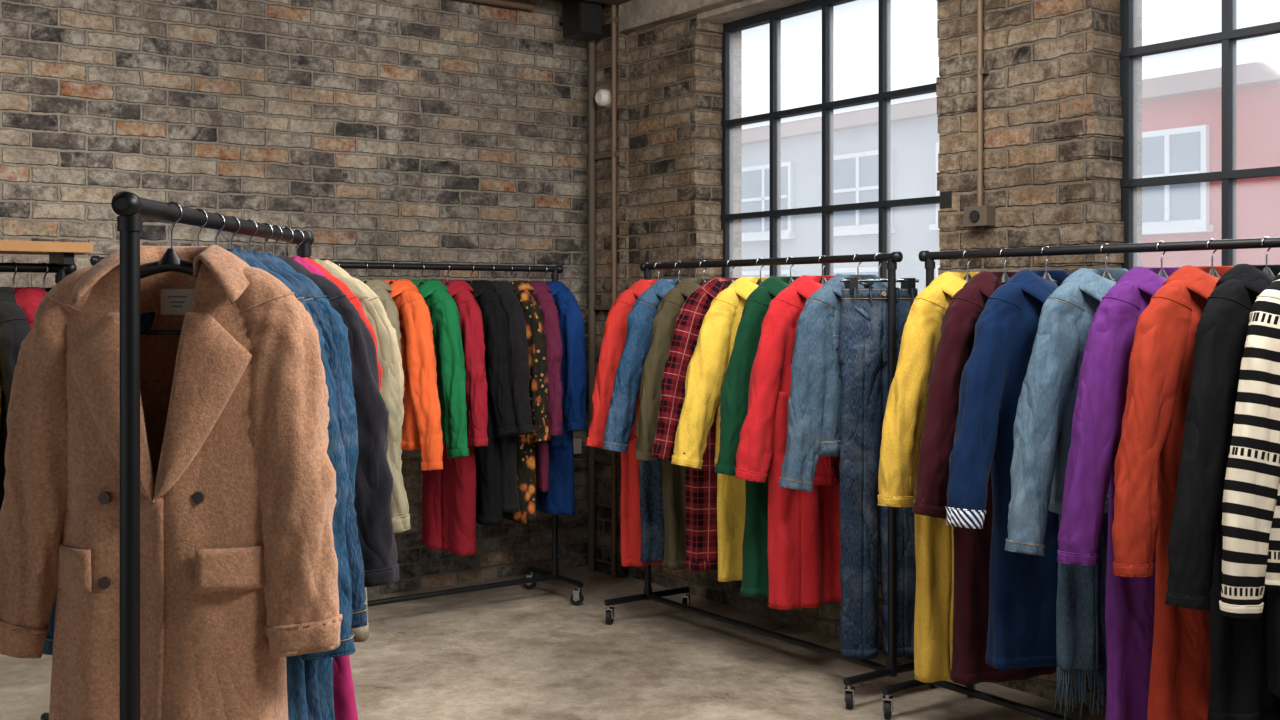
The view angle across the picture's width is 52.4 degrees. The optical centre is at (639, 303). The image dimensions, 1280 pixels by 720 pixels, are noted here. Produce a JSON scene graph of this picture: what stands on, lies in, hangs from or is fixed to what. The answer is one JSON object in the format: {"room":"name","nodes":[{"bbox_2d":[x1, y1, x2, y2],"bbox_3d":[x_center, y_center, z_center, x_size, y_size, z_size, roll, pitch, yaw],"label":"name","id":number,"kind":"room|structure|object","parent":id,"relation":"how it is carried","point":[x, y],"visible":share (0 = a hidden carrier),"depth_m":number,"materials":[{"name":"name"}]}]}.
{"room":"clothing store","nodes":[
{"label":"clothing store","id":0,"kind":"room"},
{"bbox_2d":[0,0,587,596],"bbox_3d":[-4.165,-0.100,4.487,9.998,3.060,0.300,0,0,-36],"label":"wall","id":1,"kind":"structure","parent":0,"point":[382,131],"depth_m":6.24,"materials":[{"name":"beige brick"}]},
{"bbox_2d":[573,438,580,453],"bbox_3d":[-0.358,0.770,7.037,0.080,0.080,0.030,0,0,-36],"label":"wall socket","id":2,"kind":"object","parent":1,"relation":"attached to","point":[576,441],"visible":0.5,"depth_m":7.03,"materials":[{"name":"white plastic"}]},
{"bbox_2d":[560,0,601,41],"bbox_3d":[-0.341,-1.500,6.885,0.150,0.200,0.298,0,0,-36],"label":"wall speaker","id":3,"kind":"object","parent":1,"relation":"attached to","point":[582,19],"visible":0.94,"depth_m":6.78,"materials":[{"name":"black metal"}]},
{"bbox_2d":[0,566,1105,719],"bbox_3d":[-1.761,1.490,0.056,11.297,0.120,10.297,0,0,-36],"label":"floor","id":4,"kind":"structure","parent":0,"point":[516,652],"depth_m":5.13,"materials":[{"name":"concrete"}]},
{"bbox_2d":[0,240,92,719],"bbox_3d":[-2.312,0.622,3.627,1.420,1.615,0.492,0,0,-36],"label":"clothing rack","id":5,"kind":"object","parent":4,"relation":"on","point":[61,254],"visible":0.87,"depth_m":3.91,"materials":[{"name":"black metal"}]},
{"bbox_2d":[0,375,1,419],"bbox_3d":[-2.047,0.285,3.820,0.595,0.825,0.244,0,0,40],"label":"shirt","id":6,"kind":"object","parent":5,"relation":"hanging from","point":[0,375],"visible":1,"depth_m":3.73,"materials":[{"name":"fabric"}]},
{"bbox_2d":[0,287,30,509],"bbox_3d":[-1.972,0.285,3.864,0.583,0.825,0.244,0,0,34],"label":"coat","id":7,"kind":"object","parent":5,"relation":"hanging from","point":[14,325],"visible":0.41,"depth_m":3.74,"materials":[{"name":"fabric"}]},
{"bbox_2d":[10,262,46,329],"bbox_3d":[-1.903,0.285,3.914,0.614,0.825,0.244,0,0,39],"label":"shirt","id":8,"kind":"object","parent":5,"relation":"hanging from","point":[28,299],"visible":0.17,"depth_m":3.84,"materials":[{"name":"fabric"}]},
{"bbox_2d":[42,262,51,292],"bbox_3d":[-1.825,0.285,3.957,0.565,0.825,0.244,0,0,31],"label":"coat","id":9,"kind":"object","parent":5,"relation":"hanging from","point":[47,290],"visible":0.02,"depth_m":3.97,"materials":[{"name":"fabric"}]},
{"bbox_2d":[111,191,313,719],"bbox_3d":[-0.885,0.619,2.804,0.492,1.621,1.216,0,0,0],"label":"clothing rack","id":10,"kind":"object","parent":4,"relation":"on","point":[131,209],"visible":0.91,"depth_m":2.22,"materials":[{"name":"black metal"}]},
{"bbox_2d":[0,202,342,719],"bbox_3d":[-0.868,0.406,2.396,0.660,1.188,0.219,0,0,2],"label":"coat","id":11,"kind":"object","parent":10,"relation":"hanging from","point":[239,562],"visible":0.97,"depth_m":2.33,"materials":[{"name":"fabric"}]},
{"bbox_2d":[43,208,355,719],"bbox_3d":[-0.874,0.505,2.537,0.662,1.385,0.244,0,0,4],"label":"coat","id":12,"kind":"object","parent":10,"relation":"hanging from","point":[296,689],"visible":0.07,"depth_m":2.51,"materials":[{"name":"fabric"}]},
{"bbox_2d":[214,213,366,719],"bbox_3d":[-0.863,0.535,2.655,0.641,1.445,0.244,0,0,4],"label":"coat","id":13,"kind":"object","parent":10,"relation":"hanging from","point":[356,565],"visible":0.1,"depth_m":2.62,"materials":[{"name":"fabric"}]},
{"bbox_2d":[230,216,358,719],"bbox_3d":[-0.860,0.525,2.756,0.555,1.425,0.244,0,0,0],"label":"coat","id":14,"kind":"object","parent":10,"relation":"hanging from","point":[333,320],"visible":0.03,"depth_m":2.75,"materials":[{"name":"fabric"}]},
{"bbox_2d":[263,223,357,719],"bbox_3d":[-0.871,0.465,2.986,0.476,1.304,0.243,0,0,-2],"label":"coat","id":15,"kind":"object","parent":10,"relation":"hanging from","point":[345,708],"visible":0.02,"depth_m":2.98,"materials":[{"name":"fabric"}]},
{"bbox_2d":[247,219,399,586],"bbox_3d":[-0.870,0.275,2.891,0.676,0.925,0.199,0,0,1],"label":"coat","id":16,"kind":"object","parent":10,"relation":"hanging from","point":[373,479],"visible":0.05,"depth_m":2.84,"materials":[{"name":"fabric"}]},
{"bbox_2d":[272,225,382,390],"bbox_3d":[-0.865,0.200,3.066,0.509,0.775,0.244,0,0,2],"label":"shirt","id":17,"kind":"object","parent":10,"relation":"hanging from","point":[345,289],"visible":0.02,"depth_m":3.06,"materials":[{"name":"fabric"}]},
{"bbox_2d":[283,227,410,641],"bbox_3d":[-0.879,0.315,3.156,0.646,1.005,0.244,0,0,0],"label":"coat","id":18,"kind":"object","parent":10,"relation":"hanging from","point":[400,517],"visible":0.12,"depth_m":3.14,"materials":[{"name":"fabric"}]},
{"bbox_2d":[295,229,403,424],"bbox_3d":[-0.860,0.250,3.256,0.533,0.875,0.244,0,0,-3],"label":"coat","id":19,"kind":"object","parent":10,"relation":"hanging from","point":[396,359],"visible":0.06,"depth_m":3.26,"materials":[{"name":"fabric"}]},
{"bbox_2d":[90,256,583,606],"bbox_3d":[-1.271,0.620,5.732,2.184,1.619,0.492,0,0,-36],"label":"clothing rack","id":20,"kind":"object","parent":4,"relation":"on","point":[529,582],"visible":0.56,"depth_m":6.12,"materials":[{"name":"black metal"}]},
{"bbox_2d":[359,262,402,436],"bbox_3d":[-1.226,0.275,5.750,0.244,0.925,0.581,0,0,-40],"label":"coat","id":21,"kind":"object","parent":20,"relation":"hanging from","point":[380,287],"visible":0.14,"depth_m":5.61,"materials":[{"name":"fabric"}]},
{"bbox_2d":[384,262,442,470],"bbox_3d":[-1.128,0.268,5.827,0.244,0.911,0.817,0,0,-42],"label":"coat","id":22,"kind":"object","parent":20,"relation":"hanging from","point":[421,425],"visible":0.46,"depth_m":5.61,"materials":[{"name":"fabric"}]},
{"bbox_2d":[411,263,469,457],"bbox_3d":[-1.005,0.248,5.913,0.244,0.872,0.708,0,0,-44],"label":"coat","id":23,"kind":"object","parent":20,"relation":"hanging from","point":[445,318],"visible":0.38,"depth_m":5.72,"materials":[{"name":"fabric"}]},
{"bbox_2d":[422,263,487,555],"bbox_3d":[-0.904,0.471,5.995,0.244,1.318,0.654,0,0,-40],"label":"coat","id":24,"kind":"object","parent":20,"relation":"hanging from","point":[449,492],"visible":0.42,"depth_m":5.85,"materials":[{"name":"fabric"}]},
{"bbox_2d":[464,264,516,525],"bbox_3d":[-0.785,0.410,6.048,0.244,1.195,0.631,0,0,-43],"label":"coat","id":25,"kind":"object","parent":20,"relation":"hanging from","point":[498,352],"visible":0.38,"depth_m":5.91,"materials":[{"name":"fabric"}]},
{"bbox_2d":[489,264,533,512],"bbox_3d":[-0.700,0.385,6.114,0.244,1.145,0.620,0,0,-37],"label":"coat","id":26,"kind":"object","parent":20,"relation":"hanging from","point":[520,369],"visible":0.35,"depth_m":5.94,"materials":[{"name":"fabric"}]},
{"bbox_2d":[503,265,550,523],"bbox_3d":[-0.632,0.415,6.191,0.244,1.205,0.653,0,0,-37],"label":"dress","id":27,"kind":"object","parent":20,"relation":"hanging from","point":[538,383],"visible":0.31,"depth_m":6.01,"materials":[{"name":"fabric"}]},
{"bbox_2d":[526,265,562,491],"bbox_3d":[-0.559,0.346,6.252,0.244,1.068,0.607,0,0,-37],"label":"coat","id":28,"kind":"object","parent":20,"relation":"hanging from","point":[546,301],"visible":0.24,"depth_m":6.04,"materials":[{"name":"fabric"}]},
{"bbox_2d":[536,265,586,514],"bbox_3d":[-0.473,0.406,6.296,0.244,1.188,0.624,0,0,-42],"label":"coat","id":29,"kind":"object","parent":20,"relation":"hanging from","point":[560,499],"visible":0.43,"depth_m":6.15,"materials":[{"name":"fabric"}]},
{"bbox_2d":[588,5,618,577],"bbox_3d":[-0.196,-0.100,6.877,0.045,3.060,0.240,0,0,-36],"label":"riser pipe","id":30,"kind":"object","parent":4,"relation":"on","point":[592,157],"visible":0.84,"depth_m":6.94,"materials":[{"name":"brown metal"}]},
{"bbox_2d":[604,251,934,708],"bbox_3d":[0.482,0.620,5.320,0.492,1.619,1.579,0,0,-36],"label":"clothing rack","id":31,"kind":"object","parent":4,"relation":"on","point":[890,669],"visible":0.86,"depth_m":4.85,"materials":[{"name":"black metal"}]},
{"bbox_2d":[585,262,662,566],"bbox_3d":[0.084,0.493,5.841,0.700,1.361,0.244,0,0,-22],"label":"coat","id":32,"kind":"object","parent":31,"relation":"hanging from","point":[614,335],"visible":0.2,"depth_m":5.76,"materials":[{"name":"fabric"}]},
{"bbox_2d":[603,261,683,562],"bbox_3d":[0.167,0.471,5.716,0.702,1.318,0.244,0,0,-27],"label":"coat","id":33,"kind":"object","parent":31,"relation":"hanging from","point":[627,382],"visible":0.23,"depth_m":5.61,"materials":[{"name":"fabric"}]},
{"bbox_2d":[635,260,708,569],"bbox_3d":[0.285,0.465,5.583,0.705,1.305,0.244,0,0,-29],"label":"coat","id":34,"kind":"object","parent":31,"relation":"hanging from","point":[664,322],"visible":0.29,"depth_m":5.46,"materials":[{"name":"fabric"}]},
{"bbox_2d":[651,259,737,570],"bbox_3d":[0.371,0.455,5.423,0.704,1.285,0.244,0,0,-22],"label":"coat","id":35,"kind":"object","parent":31,"relation":"hanging from","point":[700,484],"visible":0.3,"depth_m":5.34,"materials":[{"name":"fabric"}]},
{"bbox_2d":[671,258,768,581],"bbox_3d":[0.492,0.461,5.278,0.799,1.298,0.244,0,0,-24],"label":"coat","id":36,"kind":"object","parent":31,"relation":"hanging from","point":[708,365],"visible":0.38,"depth_m":5.18,"materials":[{"name":"fabric"}]},
{"bbox_2d":[715,257,800,598],"bbox_3d":[0.592,0.475,5.128,0.716,1.325,0.244,0,0,-30],"label":"coat","id":37,"kind":"object","parent":31,"relation":"hanging from","point":[735,389],"visible":0.24,"depth_m":5.01,"materials":[{"name":"fabric"}]},
{"bbox_2d":[735,255,840,609],"bbox_3d":[0.700,0.481,4.980,0.729,1.338,0.244,0,0,-22],"label":"coat","id":38,"kind":"object","parent":31,"relation":"hanging from","point":[803,549],"visible":0.44,"depth_m":4.90,"materials":[{"name":"fabric"}]},
{"bbox_2d":[779,254,887,491],"bbox_3d":[0.813,0.249,4.832,0.673,0.874,0.244,0,0,-25],"label":"denim jacket","id":39,"kind":"object","parent":31,"relation":"hanging from","point":[814,421],"visible":0.41,"depth_m":4.72,"materials":[{"name":"fabric"}]},
{"bbox_2d":[838,253,918,658],"bbox_3d":[0.877,0.547,4.755,0.313,1.470,0.106,0,0,-10],"label":"jeans","id":40,"kind":"object","parent":31,"relation":"hanging from","point":[863,342],"visible":0.75,"depth_m":4.71,"materials":[{"name":"fabric"}]},
{"bbox_2d":[881,237,1279,719],"bbox_3d":[1.591,0.620,3.836,0.492,1.619,1.984,0,0,-36],"label":"clothing rack","id":41,"kind":"object","parent":4,"relation":"on","point":[928,257],"visible":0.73,"depth_m":4.23,"materials":[{"name":"black metal"}]},
{"bbox_2d":[878,249,978,682],"bbox_3d":[1.131,0.544,4.449,0.735,1.464,0.244,0,0,-23],"label":"coat","id":42,"kind":"object","parent":41,"relation":"hanging from","point":[905,412],"visible":0.3,"depth_m":4.35,"materials":[{"name":"fabric"}]},
{"bbox_2d":[912,248,1055,685],"bbox_3d":[1.200,0.525,4.342,0.743,1.425,0.196,0,0,-26],"label":"coat","id":43,"kind":"object","parent":41,"relation":"hanging from","point":[972,547],"visible":0.39,"depth_m":4.22,"materials":[{"name":"fabric"}]},
{"bbox_2d":[946,246,1070,669],"bbox_3d":[1.320,0.480,4.191,0.811,1.335,0.244,0,0,-25],"label":"coat","id":44,"kind":"object","parent":41,"relation":"hanging from","point":[1021,634],"visible":0.44,"depth_m":4.09,"materials":[{"name":"fabric"}]},
{"bbox_2d":[1005,243,1128,719],"bbox_3d":[1.444,0.540,4.011,0.778,1.455,0.244,0,0,-22],"label":"coat","id":45,"kind":"object","parent":41,"relation":"hanging from","point":[1043,421],"visible":0.45,"depth_m":3.93,"materials":[{"name":"fabric"}]},
{"bbox_2d":[1057,241,1180,719],"bbox_3d":[1.560,0.550,3.859,0.791,1.475,0.244,0,0,-26],"label":"coat","id":46,"kind":"object","parent":41,"relation":"hanging from","point":[1100,403],"visible":0.32,"depth_m":3.75,"materials":[{"name":"fabric"}]},
{"bbox_2d":[1112,239,1233,719],"bbox_3d":[1.662,0.550,3.733,0.768,1.475,0.244,0,0,-22],"label":"coat","id":47,"kind":"object","parent":41,"relation":"hanging from","point":[1149,453],"visible":0.52,"depth_m":3.63,"materials":[{"name":"fabric"}]},
{"bbox_2d":[1165,236,1279,719],"bbox_3d":[1.733,0.475,3.592,0.772,1.325,0.244,0,0,-27],"label":"coat","id":48,"kind":"object","parent":41,"relation":"hanging from","point":[1238,646],"visible":0.73,"depth_m":3.48,"materials":[{"name":"fabric"}]},
{"bbox_2d":[1219,273,1279,696],"bbox_3d":[1.843,0.419,3.471,0.757,1.214,0.244,0,0,-23],"label":"cardigan","id":49,"kind":"object","parent":41,"relation":"hanging from","point":[1251,495],"visible":1,"depth_m":3.35,"materials":[{"name":"fabric"}]},
{"bbox_2d":[629,0,1141,715],"bbox_3d":[2.779,-0.100,3.156,0.306,3.060,9.998,0,0,-36],"label":"wall","id":50,"kind":"structure","parent":0,"point":[1053,123],"depth_m":4.99,"materials":[{"name":"brown brick"}]},
{"bbox_2d":[595,89,610,106],"bbox_3d":[-0.197,-1.090,6.870,0.055,0.090,0.090,0,0,-36],"label":"sensor","id":51,"kind":"object","parent":50,"relation":"attached to","point":[603,96],"visible":1,"depth_m":6.84,"materials":[{"name":"white plastic"}]},
{"bbox_2d":[586,0,631,4],"bbox_3d":[-2.417,-1.595,1.841,9.528,0.070,5.339,0,0,-36],"label":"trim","id":52,"kind":"structure","parent":50,"relation":"attached to","point":[611,2],"depth_m":6.71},
{"bbox_2d":[596,3,628,577],"bbox_3d":[-0.160,-0.100,6.916,0.060,3.060,0.260,0,0,-36],"label":"pipe","id":53,"kind":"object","parent":50,"relation":"attached to","point":[603,44],"depth_m":6.88,"materials":[{"name":"brown metal"}]},
{"bbox_2d":[619,0,742,32],"bbox_3d":[2.154,-1.525,3.710,0.070,0.210,7.628,0,0,-36],"label":"trim","id":54,"kind":"structure","parent":50,"relation":"attached to","point":[634,15],"depth_m":6.52,"materials":[{"name":"concrete"}]},
{"bbox_2d":[720,0,939,282],"bbox_3d":[0.877,-0.655,5.855,0.054,1.470,1.555,0,0,-36],"label":"window","id":55,"kind":"structure","parent":50,"relation":"in","point":[885,95],"depth_m":5.90,"materials":[{"name":"metal"}]},
{"bbox_2d":[964,205,994,226],"bbox_3d":[1.283,-0.333,4.924,0.058,0.075,0.110,0,0,-36],"label":"junction box","id":56,"kind":"object","parent":50,"relation":"attached to","point":[984,215],"visible":1,"depth_m":4.89,"materials":[{"name":"metal"}]},
{"bbox_2d":[973,0,988,205],"bbox_3d":[1.293,-1.000,4.931,0.033,1.260,0.050,0,0,-36],"label":"conduit pipe","id":57,"kind":"object","parent":50,"relation":"attached to","point":[980,71],"visible":0.97,"depth_m":4.92,"materials":[{"name":"brown metal"}]},
{"bbox_2d":[1119,0,1279,269],"bbox_3d":[2.216,-0.655,4.004,0.054,1.470,1.635,0,0,-36],"label":"window","id":58,"kind":"structure","parent":50,"relation":"in","point":[1229,35],"depth_m":4.42,"materials":[{"name":"metal"}]},
{"bbox_3d":[-1.761,-1.705,0.056,15.189,0.150,14.965,0,0,0],"label":"ceiling","id":59,"kind":"structure","parent":0,"visible":0},
{"bbox_2d":[467,0,534,10],"bbox_3d":[-2.827,-1.560,5.196,5.599,0.036,0.036,0,0,-36],"label":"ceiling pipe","id":60,"kind":"object","parent":59,"relation":"attached to","point":[508,3],"visible":1,"depth_m":6.74,"materials":[{"name":"brown metal"}]},
{"label":"outside","id":61,"kind":"structure","parent":0,"visible":0},
{"bbox_3d":[24.151,5.530,24.788,77.657,0.200,75.484,0,0,0],"label":"ground","id":62,"kind":"structure","parent":61,"visible":0},
{"bbox_2d":[742,97,939,293],"bbox_3d":[5.151,1.295,21.715,6.298,8.270,8.998,0,0,-36],"label":"apartment building","id":63,"kind":"structure","parent":62,"relation":"on","point":[914,124],"depth_m":19.37,"materials":[{"name":"white paint"}]},
{"bbox_2d":[1142,58,1279,266],"bbox_3d":[11.714,1.395,12.643,6.298,8.070,13.197,0,0,-36],"label":"brick building","id":64,"kind":"structure","parent":62,"relation":"on","point":[1182,113],"depth_m":14.82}
]}

